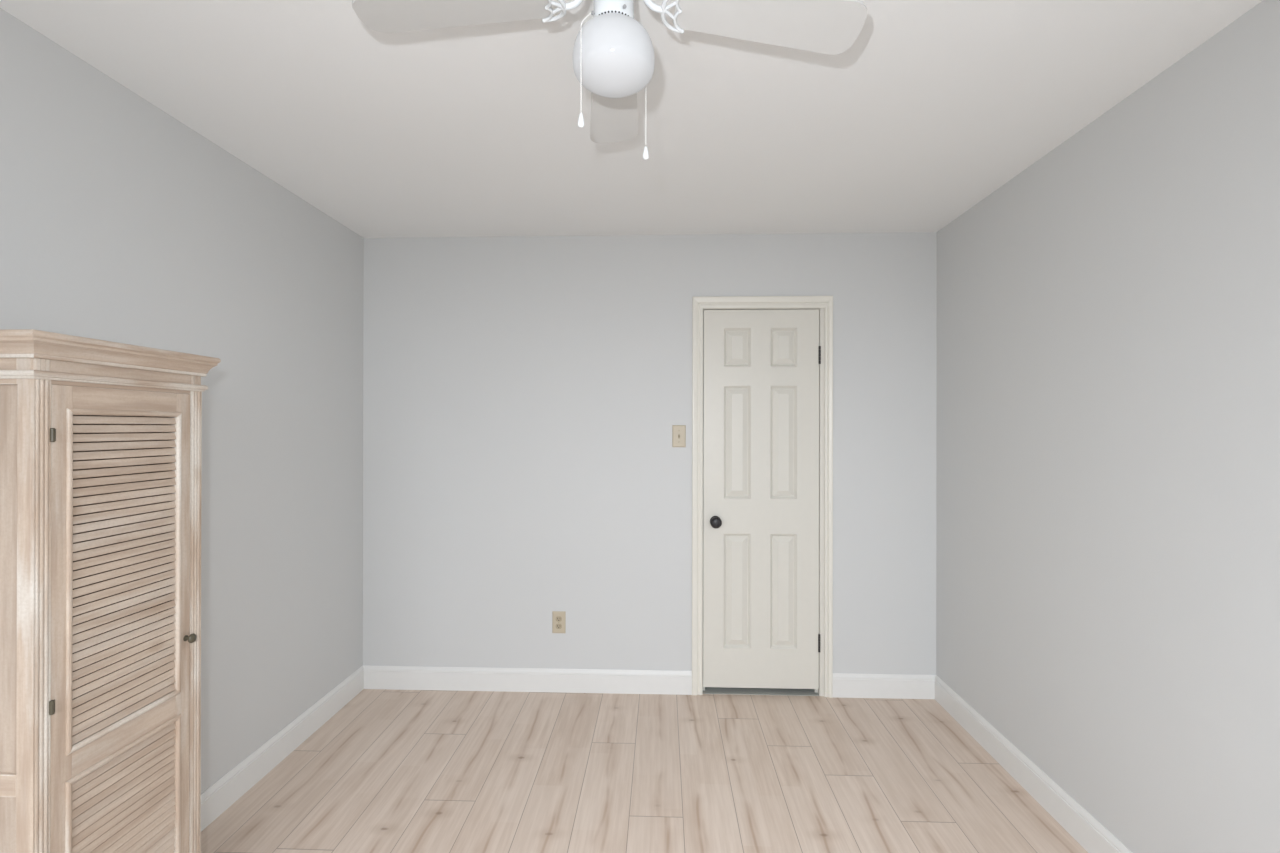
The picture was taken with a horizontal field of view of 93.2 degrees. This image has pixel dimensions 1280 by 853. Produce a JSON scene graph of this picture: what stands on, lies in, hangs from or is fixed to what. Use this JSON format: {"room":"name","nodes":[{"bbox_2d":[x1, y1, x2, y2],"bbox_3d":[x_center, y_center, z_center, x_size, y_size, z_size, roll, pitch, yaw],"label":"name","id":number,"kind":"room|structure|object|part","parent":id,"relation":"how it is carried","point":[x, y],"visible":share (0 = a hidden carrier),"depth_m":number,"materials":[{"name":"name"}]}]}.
{"room":"empty bedroom","nodes":[
{"label":"empty bedroom","id":0,"kind":"room"},
{"bbox_2d":[0,8,363,793],"bbox_3d":[-1.625,0.195,1.277,0.100,2.440,4.013,0,0,2],"label":"wall","id":1,"kind":"structure","parent":0,"point":[121,221],"depth_m":2.26,"materials":[{"name":"grey paint"}]},
{"bbox_2d":[201,666,363,830],"bbox_3d":[-1.569,1.354,1.324,0.014,0.122,3.913,0,0,2],"label":"baseboard","id":2,"kind":"structure","parent":1,"relation":"attached to","point":[228,789],"depth_m":2.51,"materials":[{"name":"white paint"}]},
{"bbox_2d":[0,0,1262,237],"bbox_3d":[-0.044,-1.062,1.270,3.256,0.080,4.113,0,0,2],"label":"ceiling","id":3,"kind":"structure","parent":0,"point":[934,106],"depth_m":1.92,"materials":[{"name":"paint"}]},
{"bbox_2d":[352,0,866,159],"bbox_3d":[-0.055,-0.802,1.259,0.800,0.440,0.800,0,0,43],"label":"ceiling fan","id":4,"kind":"object","parent":3,"relation":"hanging from","point":[614,58],"visible":1,"depth_m":1.25,"materials":[{"name":"white plastic"}]},
{"bbox_3d":[-0.380,-0.857,1.245,0.395,0.057,0.139,0,0,-2],"label":"blade","id":5,"kind":"part","parent":4,"relation":"part of","materials":[{"name":"white wood"}]},
{"bbox_3d":[-0.108,-0.737,1.222,0.005,0.235,0.053,0,0,24],"label":"pull chain","id":6,"kind":"part","parent":4,"relation":"part of","materials":[{"name":"white metal"}]},
{"bbox_3d":[-0.055,-0.772,1.259,0.170,0.146,0.170,0,0,2],"label":"light globe","id":7,"kind":"part","parent":4,"relation":"part of","materials":[{"name":"white glass"}]},
{"bbox_3d":[-0.068,-0.856,1.584,0.139,0.057,0.395,0,0,-2],"label":"blade","id":8,"kind":"part","parent":4,"relation":"part of","materials":[{"name":"white wood"}]},
{"bbox_3d":[0.001,-0.735,1.295,0.007,0.241,0.056,0,0,30],"label":"pull chain","id":9,"kind":"part","parent":4,"relation":"part of","materials":[{"name":"white metal"}]},
{"bbox_3d":[0.270,-0.856,1.272,0.395,0.057,0.139,0,0,-2],"label":"blade","id":10,"kind":"part","parent":4,"relation":"part of","materials":[{"name":"white wood"}]},
{"bbox_2d":[201,687,1087,852],"bbox_3d":[-0.037,1.447,1.593,3.056,0.062,4.763,0,0,2],"label":"floor","id":11,"kind":"structure","parent":0,"point":[391,771],"depth_m":2.42,"materials":[{"name":"brown wood"}]},
{"bbox_2d":[0,329,220,852],"bbox_3d":[-1.349,0.615,1.395,0.416,1.600,0.488,0,0,2],"label":"wardrobe","id":12,"kind":"object","parent":11,"relation":"on","point":[101,440],"visible":1,"depth_m":1.31,"materials":[{"name":"brown wood"}]},
{"bbox_3d":[-1.371,0.605,1.195,0.326,1.420,0.007,0,0,2],"label":"panel","id":13,"kind":"part","parent":12,"relation":"part of","materials":[{"name":"brown wood"}]},
{"bbox_3d":[-1.374,0.639,1.192,0.380,1.552,0.020,0,0,2],"label":"frame","id":14,"kind":"part","parent":12,"relation":"part of","materials":[{"name":"brown wood"}]},
{"bbox_3d":[-1.181,0.659,1.192,0.007,1.512,0.033,0,0,2],"label":"corner post","id":15,"kind":"part","parent":12,"relation":"part of","materials":[{"name":"brown wood"}]},
{"bbox_3d":[-1.357,-0.102,1.396,0.397,0.017,0.449,0,0,2],"label":"bead moulding","id":16,"kind":"part","parent":12,"relation":"part of","materials":[{"name":"brown wood"}]},
{"bbox_3d":[-1.347,-0.159,1.396,0.416,0.052,0.488,0,0,2],"label":"cornice","id":17,"kind":"part","parent":12,"relation":"part of","materials":[{"name":"brown wood"}]},
{"bbox_3d":[-1.359,0.640,1.600,0.380,1.552,0.020,0,0,2],"label":"frame","id":18,"kind":"part","parent":12,"relation":"part of","materials":[{"name":"brown wood"}]},
{"bbox_3d":[-1.183,0.616,1.388,0.022,1.400,0.356,0,0,2],"label":"door","id":19,"kind":"part","parent":12,"relation":"part of","materials":[{"name":"brown wood"}]},
{"bbox_3d":[-1.356,0.606,1.597,0.326,1.420,0.007,0,0,2],"label":"panel","id":20,"kind":"part","parent":12,"relation":"part of","materials":[{"name":"brown wood"}]},
{"bbox_3d":[-1.176,0.998,1.387,0.017,0.540,0.294,0,0,2],"label":"panel moulding","id":21,"kind":"part","parent":12,"relation":"part of","materials":[{"name":"brown wood"}]},
{"bbox_3d":[-1.177,1.000,1.387,0.008,0.512,0.269,0,0,2],"label":"louver panel","id":22,"kind":"part","parent":12,"relation":"part of","materials":[{"name":"brown wood"}]},
{"bbox_3d":[-1.175,0.319,1.388,0.017,0.712,0.294,0,0,2],"label":"panel moulding","id":23,"kind":"part","parent":12,"relation":"part of","materials":[{"name":"brown wood"}]},
{"bbox_3d":[-1.176,0.320,1.388,0.008,0.685,0.269,0,0,2],"label":"louver panel","id":24,"kind":"part","parent":12,"relation":"part of","materials":[{"name":"brown wood"}]},
{"bbox_3d":[-1.154,0.543,1.552,0.026,0.024,0.024,0,0,2],"label":"knob","id":25,"kind":"part","parent":12,"relation":"part of","materials":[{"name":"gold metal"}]},
{"bbox_3d":[-1.166,0.660,1.585,0.007,1.512,0.036,0,0,2],"label":"corner post","id":26,"kind":"part","parent":12,"relation":"part of","materials":[{"name":"brown wood"}]},
{"bbox_2d":[363,232,936,674],"bbox_3d":[0.027,0.200,3.274,3.256,2.440,0.100,0,0,2],"label":"wall","id":27,"kind":"structure","parent":0,"point":[523,396],"depth_m":3.24,"materials":[{"name":"grey paint"}]},
{"bbox_2d":[363,665,691,694],"bbox_3d":[-0.615,1.357,3.240,1.780,0.122,0.014,0,0,2],"label":"baseboard","id":28,"kind":"structure","parent":27,"relation":"attached to","point":[669,682],"depth_m":3.23,"materials":[{"name":"white paint"}]},
{"bbox_2d":[552,611,565,632],"bbox_3d":[-0.434,1.048,3.236,0.071,0.117,0.008,0,0,2],"label":"wall outlet","id":29,"kind":"object","parent":27,"relation":"attached to","point":[558,617],"visible":1,"depth_m":3.23,"materials":[{"name":"beige plastic"}]},
{"bbox_2d":[556,616,561,621],"bbox_3d":[-0.434,1.029,3.234,0.034,0.027,0.002,0,0,2],"label":"receptacle","id":30,"kind":"object","parent":29,"relation":"attached to","point":[558,618],"depth_m":3.23,"materials":[{"name":"beige plastic"}]},
{"bbox_2d":[672,425,685,446],"bbox_3d":[0.207,0.052,3.209,0.071,0.117,0.018,0,0,2],"label":"light switch","id":31,"kind":"object","parent":27,"relation":"attached to","point":[678,431],"visible":1,"depth_m":3.21,"materials":[{"name":"beige plastic"}]},
{"bbox_2d":[703,309,820,688],"bbox_3d":[0.644,0.383,3.190,0.616,2.005,0.100,0,0,2],"label":"door","id":32,"kind":"structure","parent":27,"relation":"in","point":[761,367],"depth_m":3.21,"materials":[{"name":"beige paint"}]},
{"bbox_3d":[0.399,0.504,3.177,0.060,0.060,0.056,0,0,2],"label":"knob","id":33,"kind":"part","parent":32,"relation":"part of","materials":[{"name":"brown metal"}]},
{"bbox_2d":[692,296,832,697],"bbox_3d":[0.646,0.367,3.242,0.736,2.108,0.118,0,0,2],"label":"door frame","id":34,"kind":"structure","parent":27,"relation":"attached to","point":[824,304],"depth_m":3.19,"materials":[{"name":"beige paint"}]},
{"bbox_2d":[833,673,935,698],"bbox_3d":[1.280,1.361,3.170,0.540,0.122,0.014,0,0,2],"label":"baseboard","id":35,"kind":"structure","parent":27,"relation":"attached to","point":[845,685],"depth_m":3.17,"materials":[{"name":"white paint"}]},
{"bbox_2d":[936,0,1279,852],"bbox_3d":[1.529,0.200,1.161,0.100,2.440,4.013,0,0,2],"label":"wall","id":36,"kind":"structure","parent":0,"point":[1108,454],"depth_m":1.86,"materials":[{"name":"grey paint"}]},
{"bbox_2d":[935,675,1132,852],"bbox_3d":[1.472,1.359,1.212,0.014,0.122,3.913,0,0,2],"label":"baseboard","id":37,"kind":"structure","parent":36,"relation":"attached to","point":[1081,825],"depth_m":2.33,"materials":[{"name":"white paint"}]}
]}

